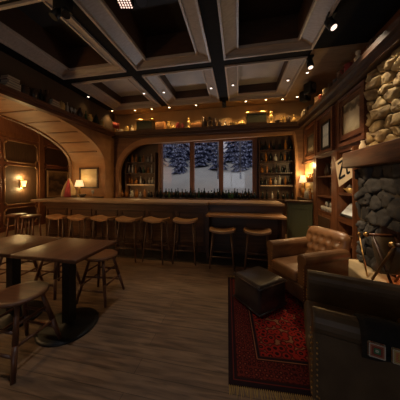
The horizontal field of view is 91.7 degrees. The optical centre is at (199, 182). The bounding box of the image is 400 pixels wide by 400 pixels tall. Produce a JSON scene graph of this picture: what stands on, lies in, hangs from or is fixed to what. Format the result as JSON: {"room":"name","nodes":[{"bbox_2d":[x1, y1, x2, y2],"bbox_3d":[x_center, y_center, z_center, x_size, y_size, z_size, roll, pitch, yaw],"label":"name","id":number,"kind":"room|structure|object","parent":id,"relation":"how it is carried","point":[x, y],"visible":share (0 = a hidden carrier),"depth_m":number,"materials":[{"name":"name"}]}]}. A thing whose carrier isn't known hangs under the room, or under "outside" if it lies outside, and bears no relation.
{"room":"bar","nodes":[
{"label":"bar","id":0,"kind":"room"},
{"bbox_2d":[0,117,68,227],"bbox_3d":[-6.203,-0.350,3.966,0.100,3.600,9.800,0,0,11],"label":"wall","id":1,"kind":"structure","parent":0,"point":[6,125],"depth_m":5.99,"materials":[{"name":"wood"}]},
{"bbox_2d":[0,141,0,225],"bbox_3d":[-5.900,0.005,5.150,0.044,2.632,1.042,0,0,11],"label":"trim","id":2,"kind":"structure","parent":1,"relation":"attached to","point":[0,141],"depth_m":5.63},
{"bbox_2d":[4,164,36,205],"bbox_3d":[-5.706,0.060,6.213,0.012,1.220,0.960,0,0,11],"label":"wall panel","id":3,"kind":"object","parent":1,"relation":"attached to","point":[14,194],"depth_m":6.14,"materials":[{"name":"wood"}]},
{"bbox_2d":[4,139,36,163],"bbox_3d":[-5.706,-0.970,6.213,0.012,0.640,0.960,0,0,11],"label":"trim","id":4,"kind":"structure","parent":1,"relation":"attached to","point":[14,151],"depth_m":6.17,"materials":[{"name":"wood"}]},
{"bbox_2d":[3,139,37,226],"bbox_3d":[-5.692,0.005,6.210,0.044,2.632,1.002,0,0,11],"label":"trim","id":5,"kind":"structure","parent":1,"relation":"attached to","point":[4,142],"depth_m":5.97,"materials":[{"name":"brown"}]},
{"bbox_2d":[4,205,36,226],"bbox_3d":[-5.706,1.035,6.213,0.012,0.530,0.960,0,0,11],"label":"trim","id":6,"kind":"structure","parent":1,"relation":"attached to","point":[30,210],"depth_m":6.14,"materials":[{"name":"wood"}]},
{"bbox_2d":[0,220,45,232],"bbox_3d":[-6.149,1.385,3.905,0.030,0.130,9.700,0,0,11],"label":"baseboard","id":7,"kind":"structure","parent":1,"relation":"attached to","point":[11,228],"depth_m":5.99,"materials":[{"name":"brown wood"}]},
{"bbox_2d":[20,179,26,187],"bbox_3d":[-5.615,0.020,6.175,0.165,0.300,0.146,0,0,11],"label":"wall sconce","id":8,"kind":"object","parent":1,"relation":"attached to","point":[22,182],"visible":1,"depth_m":6.14,"materials":[{"name":"glass"}]},
{"bbox_2d":[0,130,57,224],"bbox_3d":[-5.726,-0.300,5.962,0.070,3.500,5.500,0,0,11],"label":"trim","id":9,"kind":"structure","parent":1,"relation":"attached to","point":[40,140],"depth_m":6.74,"materials":[{"name":"brown wood"}]},
{"bbox_2d":[44,168,67,197],"bbox_3d":[-5.469,0.060,7.425,0.012,1.220,1.030,0,0,11],"label":"trim","id":10,"kind":"structure","parent":1,"relation":"attached to","point":[47,169],"depth_m":7.01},
{"bbox_2d":[44,147,68,166],"bbox_3d":[-5.469,-0.970,7.425,0.012,0.640,1.030,0,0,11],"label":"trim","id":11,"kind":"structure","parent":1,"relation":"attached to","point":[52,156],"depth_m":7.35,"materials":[{"name":"wood"}]},
{"bbox_2d":[44,147,68,218],"bbox_3d":[-5.455,0.005,7.422,0.044,2.632,1.072,0,0,11],"label":"trim","id":12,"kind":"structure","parent":1,"relation":"attached to","point":[45,147],"depth_m":6.98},
{"bbox_2d":[47,171,68,196],"bbox_3d":[-5.425,0.035,7.431,0.035,0.970,0.900,0,0,11],"label":"framed picture","id":13,"kind":"object","parent":1,"relation":"attached to","point":[56,180],"visible":0.76,"depth_m":7.32,"materials":[{"name":"brown wood"}]},
{"bbox_2d":[0,51,115,197],"bbox_3d":[-4.211,-0.500,3.576,1.360,3.900,9.800,0,0,11],"label":"wall","id":14,"kind":"structure","parent":0,"point":[83,147],"depth_m":5.38,"materials":[{"name":"brown wood"}]},
{"bbox_2d":[0,83,114,135],"bbox_3d":[-3.406,-1.615,3.734,0.220,0.150,5.420,0,0,11],"label":"shelf","id":15,"kind":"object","parent":14,"relation":"attached to","point":[6,92],"depth_m":4.17,"materials":[{"name":"brown wood"}]},
{"bbox_2d":[2,83,20,91],"bbox_3d":[-3.431,-1.714,3.505,0.160,0.045,0.248,0,0,11],"label":"book","id":16,"kind":"object","parent":15,"relation":"on","point":[6,84],"visible":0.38,"depth_m":3.47,"materials":[{"name":"beige paper"}]},
{"bbox_2d":[0,81,20,88],"bbox_3d":[-3.429,-1.756,3.515,0.160,0.040,0.236,0,0,8],"label":"book","id":17,"kind":"object","parent":16,"relation":"on","point":[7,82],"visible":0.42,"depth_m":3.46,"materials":[{"name":"beige paper"}]},
{"bbox_2d":[0,79,21,86],"bbox_3d":[-3.427,-1.802,3.525,0.160,0.050,0.224,0,0,5],"label":"book","id":18,"kind":"object","parent":17,"relation":"on","point":[1,80],"visible":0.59,"depth_m":3.45,"materials":[{"name":"beige paper"}]},
{"bbox_2d":[30,88,37,97],"bbox_3d":[-3.349,-1.796,3.917,0.133,0.209,0.130,0,0,11],"label":"urn","id":19,"kind":"object","parent":15,"relation":"on","point":[33,92],"visible":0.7,"depth_m":3.88,"materials":[{"name":"brown ceramic"}]},
{"bbox_2d":[43,89,49,103],"bbox_3d":[-3.300,-1.853,4.172,0.124,0.323,0.120,0,0,11],"label":"figurine","id":20,"kind":"object","parent":15,"relation":"on","point":[46,96],"visible":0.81,"depth_m":4.14,"materials":[{"name":"brown ceramic"}]},
{"bbox_2d":[77,107,82,117],"bbox_3d":[-3.127,-1.824,5.055,0.152,0.266,0.148,0,0,11],"label":"vase","id":21,"kind":"object","parent":15,"relation":"on","point":[79,112],"visible":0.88,"depth_m":5.01,"materials":[{"name":"brown ceramic"}]},
{"bbox_2d":[79,167,98,187],"bbox_3d":[-3.608,-0.165,6.293,0.700,0.670,0.035,0,0,11],"label":"framed picture","id":22,"kind":"object","parent":14,"relation":"attached to","point":[89,176],"visible":0.83,"depth_m":6.29,"materials":[{"name":"brown wood"}]},
{"bbox_2d":[81,169,96,186],"bbox_3d":[-3.607,-0.165,6.297,0.600,0.570,0.001,0,0,11],"label":"print","id":23,"kind":"object","parent":22,"relation":"attached to","point":[88,176],"depth_m":6.29},
{"bbox_2d":[0,223,313,399],"bbox_3d":[-1.797,1.500,3.052,9.300,0.100,10.100,0,0,11],"label":"floor","id":24,"kind":"structure","parent":0,"point":[163,336],"depth_m":1.75,"materials":[{"name":"brown wood"}]},
{"bbox_2d":[5,213,27,236],"bbox_3d":[-4.152,1.076,4.400,0.360,0.751,0.360,0,0,-6],"label":"round stool","id":25,"kind":"object","parent":24,"relation":"on","point":[16,215],"visible":0.7,"depth_m":4.31,"materials":[{"name":"brown wood"}]},
{"bbox_2d":[0,257,42,282],"bbox_3d":[-2.549,1.182,2.700,0.418,0.544,0.418,0,0,5],"label":"round stool","id":26,"kind":"object","parent":24,"relation":"on","point":[36,266],"visible":0.11,"depth_m":2.75,"materials":[{"name":"brown wood"}]},
{"bbox_2d":[0,280,61,384],"bbox_3d":[-1.505,1.182,1.630,0.418,0.544,0.418,0,0,11],"label":"round stool","id":27,"kind":"object","parent":24,"relation":"on","point":[15,296],"visible":0.99,"depth_m":1.60,"materials":[{"name":"brown wood"}]},
{"bbox_2d":[20,214,41,235],"bbox_3d":[-3.676,1.076,4.226,0.360,0.751,0.360,0,0,-6],"label":"round stool","id":28,"kind":"object","parent":24,"relation":"on","point":[30,217],"visible":0.65,"depth_m":4.18,"materials":[{"name":"brown wood"}]},
{"bbox_2d":[0,234,63,333],"bbox_3d":[-2.031,1.050,2.115,0.700,0.800,0.570,0,0,11],"label":"cafe table","id":29,"kind":"object","parent":24,"relation":"on","point":[12,244],"visible":0.59,"depth_m":2.08,"materials":[{"name":"wood"}]},
{"bbox_2d":[34,261,80,299],"bbox_3d":[-1.948,1.182,2.644,0.418,0.544,0.418,0,0,13],"label":"round stool","id":30,"kind":"object","parent":24,"relation":"on","point":[56,270],"visible":0.27,"depth_m":2.52,"materials":[{"name":"brown wood"}]},
{"bbox_2d":[46,214,74,237],"bbox_3d":[-2.858,1.050,3.984,0.450,0.791,0.328,0,0,11],"label":"bar stool","id":31,"kind":"object","parent":24,"relation":"on","point":[58,217],"visible":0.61,"depth_m":3.91,"materials":[{"name":"brown wood"}]},
{"bbox_2d":[10,237,116,347],"bbox_3d":[-1.335,1.050,1.978,0.700,0.800,0.570,0,0,11],"label":"cafe table","id":32,"kind":"object","parent":24,"relation":"on","point":[73,323],"visible":0.94,"depth_m":1.93,"materials":[{"name":"brown wood"}]},
{"bbox_2d":[67,214,95,238],"bbox_3d":[-2.367,1.050,3.888,0.450,0.791,0.328,0,0,13],"label":"bar stool","id":33,"kind":"object","parent":24,"relation":"on","point":[78,217],"visible":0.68,"depth_m":3.81,"materials":[{"name":"brown wood"}]},
{"bbox_2d":[67,196,103,197],"bbox_3d":[-3.744,0.940,6.068,1.280,1.020,0.490,0,0,11],"label":"countertop","id":34,"kind":"structure","parent":24,"relation":"on","point":[76,196],"depth_m":5.87,"materials":[{"name":"brown wood"}]},
{"bbox_2d":[61,178,76,196],"bbox_3d":[-4.122,0.140,6.108,0.422,0.581,0.424,0,0,11],"label":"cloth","id":35,"kind":"object","parent":34,"relation":"on","point":[68,190],"visible":0.97,"depth_m":6.00,"materials":[{"name":"fabric"}]},
{"bbox_2d":[74,180,83,196],"bbox_3d":[-3.782,0.170,6.080,0.260,0.520,0.256,0,0,11],"label":"table lamp","id":36,"kind":"object","parent":34,"relation":"on","point":[79,183],"visible":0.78,"depth_m":6.02,"materials":[{"name":"gold metal"}]},
{"bbox_2d":[76,249,124,307],"bbox_3d":[-1.265,1.182,2.490,0.418,0.544,0.418,0,0,9],"label":"round stool","id":37,"kind":"object","parent":24,"relation":"on","point":[106,254],"visible":0.93,"depth_m":2.38,"materials":[{"name":"brown wood"}]},
{"bbox_2d":[90,215,118,260],"bbox_3d":[-1.872,1.050,3.811,0.450,0.791,0.328,0,0,16],"label":"bar stool","id":38,"kind":"object","parent":24,"relation":"on","point":[101,218],"visible":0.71,"depth_m":3.77,"materials":[{"name":"brown wood"}]},
{"bbox_2d":[31,197,211,251],"bbox_3d":[-1.917,0.925,4.650,4.350,1.050,0.730,0,0,11],"label":"bar counter","id":39,"kind":"object","parent":24,"relation":"on","point":[109,207],"depth_m":4.36,"materials":[{"name":"brown wood"}]},
{"bbox_2d":[31,197,211,205],"bbox_3d":[-1.917,0.430,4.650,4.350,0.060,0.730,0,0,11],"label":"countertop","id":40,"kind":"structure","parent":39,"relation":"on","point":[58,199],"depth_m":4.43,"materials":[{"name":"brown wood"}]},
{"bbox_2d":[115,216,142,262],"bbox_3d":[-1.352,1.050,3.709,0.450,0.791,0.328,0,0,9],"label":"bar stool","id":41,"kind":"object","parent":24,"relation":"on","point":[124,219],"visible":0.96,"depth_m":3.63,"materials":[{"name":"brown wood"}]},
{"bbox_2d":[142,216,170,264],"bbox_3d":[-0.815,1.050,3.645,0.450,0.791,0.328,0,0,17],"label":"bar stool","id":42,"kind":"object","parent":24,"relation":"on","point":[150,219],"visible":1,"depth_m":3.58,"materials":[{"name":"brown wood"}]},
{"bbox_2d":[172,217,197,264],"bbox_3d":[-0.267,1.050,3.578,0.450,0.791,0.328,0,0,7],"label":"bar stool","id":43,"kind":"object","parent":24,"relation":"on","point":[176,220],"visible":1,"depth_m":3.48,"materials":[{"name":"brown wood"}]},
{"bbox_2d":[109,246,267,268],"bbox_3d":[-1.245,1.447,4.126,5.770,0.006,0.780,0,0,11],"label":"trim","id":44,"kind":"structure","parent":24,"relation":"on","point":[182,256],"depth_m":3.76,"materials":[{"name":"wood"}]},
{"bbox_2d":[116,196,294,233],"bbox_3d":[0.009,0.965,6.184,5.640,0.970,0.500,0,0,11],"label":"countertop","id":45,"kind":"structure","parent":24,"relation":"on","point":[284,209],"depth_m":5.82,"materials":[{"name":"brown wood"}]},
{"bbox_2d":[125,152,157,196],"bbox_3d":[-2.054,-0.286,6.835,1.120,1.528,0.265,0,0,11],"label":"bottle shelves","id":46,"kind":"object","parent":45,"relation":"on","point":[127,185],"visible":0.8,"depth_m":6.78,"materials":[{"name":"brown wood"}]},
{"bbox_2d":[116,196,294,200],"bbox_3d":[0.009,0.499,6.184,5.640,0.039,0.500,0,0,11],"label":"countertop","id":47,"kind":"structure","parent":45,"relation":"on","point":[269,199],"depth_m":6.01,"materials":[{"name":"brown wood"}]},
{"bbox_2d":[258,140,294,198],"bbox_3d":[2.332,-0.426,5.976,1.020,1.808,0.265,0,0,11],"label":"bottle shelves","id":48,"kind":"object","parent":45,"relation":"on","point":[292,173],"visible":0.92,"depth_m":5.92,"materials":[{"name":"brown wood"}]},
{"bbox_2d":[209,226,234,270],"bbox_3d":[0.389,1.115,3.389,0.450,0.662,0.328,0,0,10],"label":"bar stool","id":49,"kind":"object","parent":24,"relation":"on","point":[212,229],"visible":1,"depth_m":3.29,"materials":[{"name":"brown wood"}]},
{"bbox_2d":[206,200,286,259],"bbox_3d":[0.917,0.922,3.953,1.460,1.055,1.010,0,0,11],"label":"bar counter","id":50,"kind":"object","parent":24,"relation":"on","point":[239,214],"depth_m":3.88,"materials":[{"name":"brown wood"}]},
{"bbox_2d":[209,200,284,206],"bbox_3d":[0.952,0.422,4.134,1.460,0.055,0.640,0,0,11],"label":"countertop","id":51,"kind":"structure","parent":50,"relation":"on","point":[214,202],"depth_m":3.93,"materials":[{"name":"brown wood"}]},
{"bbox_2d":[244,227,270,269],"bbox_3d":[0.971,1.115,3.295,0.450,0.662,0.328,0,0,14],"label":"bar stool","id":52,"kind":"object","parent":24,"relation":"on","point":[257,232],"visible":0.84,"depth_m":3.21,"materials":[{"name":"brown wood"}]},
{"bbox_2d":[228,276,314,399],"bbox_3d":[1.033,1.444,2.080,1.447,0.012,1.760,0,0,8],"label":"rug","id":53,"kind":"object","parent":24,"relation":"on","point":[268,352],"visible":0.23,"depth_m":1.67,"materials":[{"name":"fabric"}]},
{"bbox_2d":[233,266,286,316],"bbox_3d":[0.712,1.270,2.337,0.451,0.335,0.451,0,0,-29],"label":"pouf","id":54,"kind":"object","parent":53,"relation":"on","point":[262,291],"visible":1,"depth_m":2.19,"materials":[{"name":"black leather"}]},
{"bbox_2d":[267,226,353,308],"bbox_3d":[1.437,1.038,2.590,0.826,0.805,0.704,0,0,-17],"label":"armchair","id":55,"kind":"object","parent":53,"relation":"on","point":[322,249],"visible":0.8,"depth_m":2.44,"materials":[{"name":"beige leather"}]},
{"bbox_2d":[272,255,297,281],"bbox_3d":[1.321,1.106,2.554,0.583,0.146,0.442,0,0,-17],"label":"seat cushion","id":56,"kind":"object","parent":55,"relation":"on","point":[285,266],"depth_m":2.49,"materials":[{"name":"beige leather"}]},
{"bbox_2d":[304,269,399,399],"bbox_3d":[1.216,1.025,1.331,0.878,0.830,0.749,0,0,26],"label":"armchair","id":57,"kind":"object","parent":53,"relation":"on","point":[338,370],"visible":0.96,"depth_m":1.18,"materials":[{"name":"brown leather"}]},
{"bbox_2d":[304,300,394,351],"bbox_3d":[1.100,1.095,1.388,0.620,0.150,0.470,0,0,26],"label":"seat cushion","id":58,"kind":"object","parent":57,"relation":"on","point":[326,304],"depth_m":1.54,"materials":[{"name":"brown leather"}]},
{"bbox_2d":[353,313,399,365],"bbox_3d":[1.144,0.878,1.024,0.500,0.203,0.202,0,0,26],"label":"throw","id":59,"kind":"object","parent":57,"relation":"on","point":[380,338],"visible":0.94,"depth_m":1.04,"materials":[{"name":"black fabric"}]},
{"bbox_2d":[285,200,312,237],"bbox_3d":[2.299,0.920,4.533,0.570,1.020,0.180,0,0,11],"label":"base cabinet","id":60,"kind":"object","parent":24,"relation":"on","point":[299,212],"visible":0.74,"depth_m":4.50,"materials":[{"name":"paint"}]},
{"bbox_2d":[297,197,312,225],"bbox_3d":[2.884,0.920,5.029,0.474,1.060,0.880,0,0,11],"label":"base cabinet","id":61,"kind":"object","parent":24,"relation":"on","point":[299,198],"visible":0.03,"depth_m":4.63,"materials":[{"name":"paint"}]},
{"bbox_2d":[299,175,305,196],"bbox_3d":[2.837,0.089,5.354,0.190,0.600,0.187,0,0,11],"label":"table lamp","id":62,"kind":"object","parent":61,"relation":"on","point":[302,180],"visible":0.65,"depth_m":5.32,"materials":[{"name":"gold metal"}]},
{"bbox_2d":[313,154,330,228],"bbox_3d":[2.775,0.440,4.129,0.401,2.020,0.910,0,0,11],"label":"bookcase","id":63,"kind":"object","parent":24,"relation":"on","point":[321,183],"visible":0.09,"depth_m":4.41,"materials":[{"name":"brown wood"}]},
{"bbox_2d":[324,163,330,175],"bbox_3d":[2.753,-0.283,4.169,0.152,0.266,0.148,0,0,11],"label":"vase","id":64,"kind":"object","parent":63,"relation":"on","point":[327,171],"visible":0.85,"depth_m":4.13,"materials":[{"name":"brown ceramic"}]},
{"bbox_2d":[331,146,359,259],"bbox_3d":[2.627,0.440,3.317,0.380,2.020,0.720,0,0,11],"label":"bookcase","id":65,"kind":"object","parent":24,"relation":"on","point":[340,198],"visible":0.31,"depth_m":3.48,"materials":[{"name":"brown wood"}]},
{"bbox_2d":[334,148,351,186],"bbox_3d":[2.401,-0.240,3.271,0.010,0.620,0.463,0,0,3],"label":"sign","id":66,"kind":"object","parent":65,"relation":"hanging from","point":[343,175],"visible":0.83,"depth_m":3.29,"materials":[{"name":"beige paper"}]},
{"bbox_2d":[339,202,351,218],"bbox_3d":[2.531,0.451,3.234,0.204,0.251,0.380,0,0,11],"label":"book","id":67,"kind":"object","parent":65,"relation":"on","point":[347,212],"visible":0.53,"depth_m":3.30,"materials":[{"name":"white paper"}]},
{"bbox_2d":[342,46,399,284],"bbox_3d":[2.028,-0.050,1.121,0.710,3.000,3.380,0,0,11],"label":"fireplace","id":68,"kind":"object","parent":24,"relation":"on","point":[377,198],"visible":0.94,"depth_m":2.35,"materials":[{"name":"stone"}]},
{"bbox_2d":[357,232,367,275],"bbox_3d":[1.993,0.859,2.382,0.039,0.448,0.301,0,0,26],"label":"fireplace poker","id":69,"kind":"object","parent":68,"relation":"on","point":[358,233],"visible":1,"depth_m":2.37,"materials":[{"name":"gold metal"}]},
{"bbox_2d":[363,232,399,283],"bbox_3d":[2.001,0.824,2.013,0.319,0.523,0.436,0,0,11],"label":"log holder","id":70,"kind":"object","parent":68,"relation":"on","point":[386,251],"visible":1,"depth_m":2.10,"materials":[{"name":"brown"}]},
{"bbox_2d":[0,0,399,114],"bbox_3d":[-0.769,-2.683,2.189,6.950,0.735,8.600,0,0,11],"label":"ceiling","id":71,"kind":"structure","parent":0,"point":[108,53],"depth_m":3.57,"materials":[{"name":"wood"}]},
{"bbox_2d":[49,0,72,20],"bbox_3d":[-1.756,-2.209,2.461,0.262,0.282,0.166,0,0,11],"label":"ceiling fixture","id":72,"kind":"object","parent":71,"relation":"attached to","point":[61,8],"visible":1,"depth_m":2.43,"materials":[{"name":"black metal"}]},
{"bbox_2d":[117,0,133,8],"bbox_3d":[-0.905,-2.274,2.342,0.170,0.232,0.142,0,0,0],"label":"stage light","id":73,"kind":"object","parent":71,"relation":"attached to","point":[125,4],"visible":1,"depth_m":2.36,"materials":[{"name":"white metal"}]},
{"bbox_2d":[136,0,146,7],"bbox_3d":[-0.714,-2.238,2.330,0.140,0.263,0.187,0,0,-36],"label":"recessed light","id":74,"kind":"object","parent":71,"relation":"in","point":[141,3],"visible":1,"depth_m":2.30,"materials":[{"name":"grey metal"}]},
{"bbox_2d":[300,91,310,102],"bbox_3d":[2.621,-2.190,4.818,0.200,0.320,0.200,0,0,-23],"label":"loudspeaker","id":75,"kind":"object","parent":71,"relation":"attached to","point":[303,98],"visible":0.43,"depth_m":4.77,"materials":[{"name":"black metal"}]},
{"bbox_2d":[306,54,313,69],"bbox_3d":[2.042,-2.227,3.591,0.120,0.233,0.152,0,0,11],"label":"spotlight","id":76,"kind":"object","parent":71,"relation":"attached to","point":[310,65],"visible":0.99,"depth_m":3.56,"materials":[{"name":"black metal"}]},
{"bbox_2d":[304,81,316,95],"bbox_3d":[2.528,-2.200,4.449,0.200,0.300,0.200,0,0,-23],"label":"loudspeaker","id":77,"kind":"object","parent":71,"relation":"attached to","point":[310,87],"visible":1,"depth_m":4.38,"materials":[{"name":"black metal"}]},
{"bbox_2d":[324,10,338,31],"bbox_3d":[1.827,-2.231,2.698,0.136,0.238,0.172,0,0,-8],"label":"spotlight","id":78,"kind":"object","parent":71,"relation":"attached to","point":[330,23],"visible":0.99,"depth_m":2.67,"materials":[{"name":"black metal"}]},
{"bbox_2d":[123,136,291,198],"bbox_3d":[0.293,-0.050,6.566,6.350,3.000,0.100,0,0,11],"label":"wall","id":79,"kind":"structure","parent":0,"point":[147,150],"depth_m":6.18,"materials":[{"name":"wood"}]},
{"bbox_2d":[158,141,191,194],"bbox_3d":[-0.855,-0.530,6.689,1.210,1.840,0.140,0,0,11],"label":"window","id":80,"kind":"structure","parent":79,"relation":"in","point":[160,146],"depth_m":6.71,"materials":[{"name":"brown wood"}]},
{"bbox_2d":[192,140,220,194],"bbox_3d":[0.217,-0.530,6.479,0.975,1.840,0.140,0,0,11],"label":"window","id":81,"kind":"structure","parent":79,"relation":"in","point":[206,141],"depth_m":6.49,"materials":[{"name":"brown wood"}]},
{"bbox_2d":[221,137,256,194],"bbox_3d":[1.252,-0.530,6.276,1.135,1.840,0.140,0,0,11],"label":"window","id":82,"kind":"structure","parent":79,"relation":"in","point":[253,139],"depth_m":6.13,"materials":[{"name":"brown wood"}]},
{"bbox_2d":[114,130,304,199],"bbox_3d":[0.245,-0.050,6.321,6.350,3.000,0.640,0,0,11],"label":"wall","id":83,"kind":"structure","parent":0,"point":[123,147],"depth_m":6.11,"materials":[{"name":"brown wood"}]},
{"bbox_2d":[116,101,313,131],"bbox_3d":[0.216,-1.940,6.174,6.350,0.820,0.100,0,0,11],"label":"wall","id":84,"kind":"structure","parent":0,"point":[228,114],"depth_m":6.05,"materials":[{"name":"paint"}]},
{"bbox_2d":[112,121,303,138],"bbox_3d":[0.104,-1.600,5.992,6.200,0.180,0.320,0,0,11],"label":"trim","id":85,"kind":"structure","parent":84,"relation":"attached to","point":[281,126],"depth_m":5.83,"materials":[{"name":"brown wood"}]},
{"bbox_2d":[136,119,155,130],"bbox_3d":[-1.765,-1.871,6.337,0.600,0.360,0.270,0,0,11],"label":"trunk","id":86,"kind":"object","parent":85,"relation":"on","point":[142,124],"visible":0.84,"depth_m":6.22,"materials":[{"name":"green metal"}]},
{"bbox_2d":[155,121,165,128],"bbox_3d":[-1.266,-1.821,6.230,0.300,0.260,0.160,0,0,11],"label":"wooden box","id":87,"kind":"object","parent":85,"relation":"on","point":[158,125],"visible":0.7,"depth_m":6.16,"materials":[{"name":"orange paint"}]},
{"bbox_2d":[245,111,266,123],"bbox_3d":[1.641,-1.871,5.670,0.600,0.360,0.270,0,0,11],"label":"trunk","id":88,"kind":"object","parent":85,"relation":"on","point":[257,117],"visible":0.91,"depth_m":5.55,"materials":[{"name":"green metal"}]},
{"bbox_2d":[302,159,312,190],"bbox_3d":[2.951,-0.095,5.024,0.340,0.950,0.895,0,0,11],"label":"display niche","id":89,"kind":"object","parent":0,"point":[308,164],"visible":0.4,"depth_m":5.14,"materials":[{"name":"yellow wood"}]},
{"bbox_2d":[303,78,369,161],"bbox_3d":[2.814,-1.040,4.090,0.330,0.940,2.790,0,0,11],"label":"wall","id":90,"kind":"structure","parent":0,"point":[325,118],"depth_m":3.91,"materials":[{"name":"brown wood"}]},
{"bbox_2d":[307,131,313,155],"bbox_3d":[2.770,-0.985,4.843,0.035,0.530,0.530,0,0,11],"label":"framed picture","id":91,"kind":"object","parent":90,"relation":"attached to","point":[310,137],"visible":0.71,"depth_m":4.88,"materials":[{"name":"brown wood"}]},
{"bbox_2d":[308,134,312,152],"bbox_3d":[2.774,-0.985,4.842,0.001,0.420,0.420,0,0,11],"label":"print","id":92,"kind":"object","parent":91,"relation":"attached to","point":[310,139],"depth_m":4.88},
{"bbox_2d":[321,119,329,149],"bbox_3d":[2.611,-0.990,4.028,0.035,0.560,0.410,0,0,11],"label":"framed picture","id":93,"kind":"object","parent":90,"relation":"attached to","point":[325,127],"visible":0.79,"depth_m":4.05,"materials":[{"name":"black paper"}]},
{"bbox_2d":[323,123,327,146],"bbox_3d":[2.614,-0.990,4.028,0.001,0.470,0.320,0,0,11],"label":"print","id":94,"kind":"object","parent":93,"relation":"attached to","point":[325,128],"depth_m":4.05},
{"bbox_2d":[304,79,368,159],"bbox_3d":[2.610,-1.055,4.013,0.060,0.850,2.560,0,0,11],"label":"trim","id":95,"kind":"structure","parent":90,"relation":"attached to","point":[364,129],"depth_m":3.70,"materials":[{"name":"brown wood"}]},
{"bbox_2d":[339,87,360,140],"bbox_3d":[2.433,-1.075,3.121,0.035,0.670,0.660,0,0,11],"label":"framed picture","id":96,"kind":"object","parent":90,"relation":"attached to","point":[350,108],"visible":0.75,"depth_m":3.14,"materials":[{"name":"brown wood"}]},
{"bbox_2d":[343,96,358,134],"bbox_3d":[2.437,-1.075,3.120,0.001,0.500,0.490,0,0,11],"label":"print","id":97,"kind":"object","parent":96,"relation":"attached to","point":[350,110],"depth_m":3.12},
{"bbox_2d":[321,9,399,93],"bbox_3d":[2.602,-0.600,1.732,0.160,4.100,8.800,0,0,11],"label":"wall","id":98,"kind":"structure","parent":0,"point":[396,15],"depth_m":2.85,"materials":[{"name":"brown wood"}]},
{"bbox_2d":[297,16,399,127],"bbox_3d":[2.191,-1.600,1.405,0.560,0.180,8.000,0,0,11],"label":"shelf","id":99,"kind":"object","parent":98,"relation":"attached to","point":[388,41],"depth_m":2.71,"materials":[{"name":"brown wood"}]},
{"bbox_2d":[340,62,352,73],"bbox_3d":[2.347,-1.788,3.095,0.140,0.194,0.166,0,0,-44],"label":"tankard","id":100,"kind":"object","parent":99,"relation":"on","point":[347,65],"visible":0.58,"depth_m":3.06,"materials":[{"name":"red ceramic"}]},
{"bbox_2d":[354,50,360,61],"bbox_3d":[2.334,-1.827,2.865,0.104,0.272,0.101,0,0,11],"label":"figurine","id":101,"kind":"object","parent":99,"relation":"on","point":[358,52],"visible":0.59,"depth_m":2.85,"materials":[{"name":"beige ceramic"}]},
{"bbox_2d":[366,36,374,49],"bbox_3d":[2.294,-1.811,2.557,0.156,0.240,0.152,0,0,11],"label":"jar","id":102,"kind":"object","parent":99,"relation":"on","point":[371,41],"visible":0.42,"depth_m":2.54,"materials":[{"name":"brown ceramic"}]},
{"label":"outside","id":103,"kind":"structure","parent":0,"visible":0},
{"bbox_2d":[163,153,251,192],"bbox_3d":[-0.079,-1.166,12.600,19.000,3.667,11.300,0,0,11],"label":"snow ground","id":104,"kind":"structure","parent":103,"point":[205,178],"depth_m":8.76,"materials":[{"name":"snow"}]},
{"bbox_2d":[163,144,174,157],"bbox_3d":[-2.793,-4.644,16.424,2.105,5.278,2.046,0,0,-25],"label":"fir tree","id":105,"kind":"object","parent":104,"relation":"on","point":[168,149],"visible":0.16,"depth_m":15.90,"materials":[{"name":"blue plant"}]},
{"bbox_2d":[167,143,188,166],"bbox_3d":[-1.375,-3.017,12.873,1.588,3.990,1.469,0,0,-9],"label":"fir tree","id":106,"kind":"object","parent":104,"relation":"on","point":[171,157],"visible":0.21,"depth_m":12.63,"materials":[{"name":"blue plant"}]},
{"bbox_2d":[172,144,188,173],"bbox_3d":[-1.066,-1.734,10.584,1.016,2.553,0.940,0,0,44],"label":"fir tree","id":107,"kind":"object","parent":104,"relation":"on","point":[179,168],"visible":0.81,"depth_m":10.46,"materials":[{"name":"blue plant"}]},
{"bbox_2d":[184,143,189,159],"bbox_3d":[-1.260,-4.068,15.239,1.872,4.702,1.732,0,0,12],"label":"fir tree","id":108,"kind":"object","parent":104,"relation":"on","point":[187,147],"visible":0.08,"depth_m":14.99,"materials":[{"name":"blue plant"}]},
{"bbox_2d":[189,143,210,166],"bbox_3d":[-0.042,-2.863,12.491,1.495,3.800,1.428,0,0,-17],"label":"fir tree","id":109,"kind":"object","parent":104,"relation":"on","point":[200,159],"visible":0.37,"depth_m":12.21,"materials":[{"name":"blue plant"}]},
{"bbox_2d":[203,142,214,159],"bbox_3d":[0.605,-3.880,14.063,1.729,4.695,1.869,0,0,13],"label":"fir tree","id":110,"kind":"object","parent":104,"relation":"on","point":[208,149],"visible":0.14,"depth_m":13.58,"materials":[{"name":"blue plant"}]},
{"bbox_2d":[208,142,228,169],"bbox_3d":[1.034,-2.207,10.887,1.273,3.052,1.077,0,0,39],"label":"fir tree","id":111,"kind":"object","parent":104,"relation":"on","point":[214,160],"visible":0.3,"depth_m":10.78,"materials":[{"name":"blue plant"}]},
{"bbox_2d":[212,142,227,178],"bbox_3d":[0.795,-2.280,8.950,0.807,4.297,0.761,0,0,-24],"label":"bare tree","id":112,"kind":"object","parent":104,"relation":"on","point":[217,149],"visible":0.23,"depth_m":8.93,"materials":[{"name":"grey plant"}]},
{"bbox_2d":[223,141,238,161],"bbox_3d":[2.242,-3.458,13.162,1.705,4.275,1.657,0,0,20],"label":"fir tree","id":113,"kind":"object","parent":104,"relation":"on","point":[231,145],"visible":0.24,"depth_m":12.92,"materials":[{"name":"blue plant"}]},
{"bbox_2d":[231,141,249,178],"bbox_3d":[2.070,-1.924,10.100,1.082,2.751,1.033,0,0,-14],"label":"fir tree","id":114,"kind":"object","parent":104,"relation":"on","point":[235,166],"visible":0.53,"depth_m":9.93,"materials":[{"name":"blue plant"}]},
{"bbox_2d":[243,141,251,165],"bbox_3d":[2.931,-2.709,11.153,1.431,3.690,1.472,0,0,21],"label":"fir tree","id":115,"kind":"object","parent":104,"relation":"on","point":[248,155],"visible":0.32,"depth_m":10.90,"materials":[{"name":"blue plant"}]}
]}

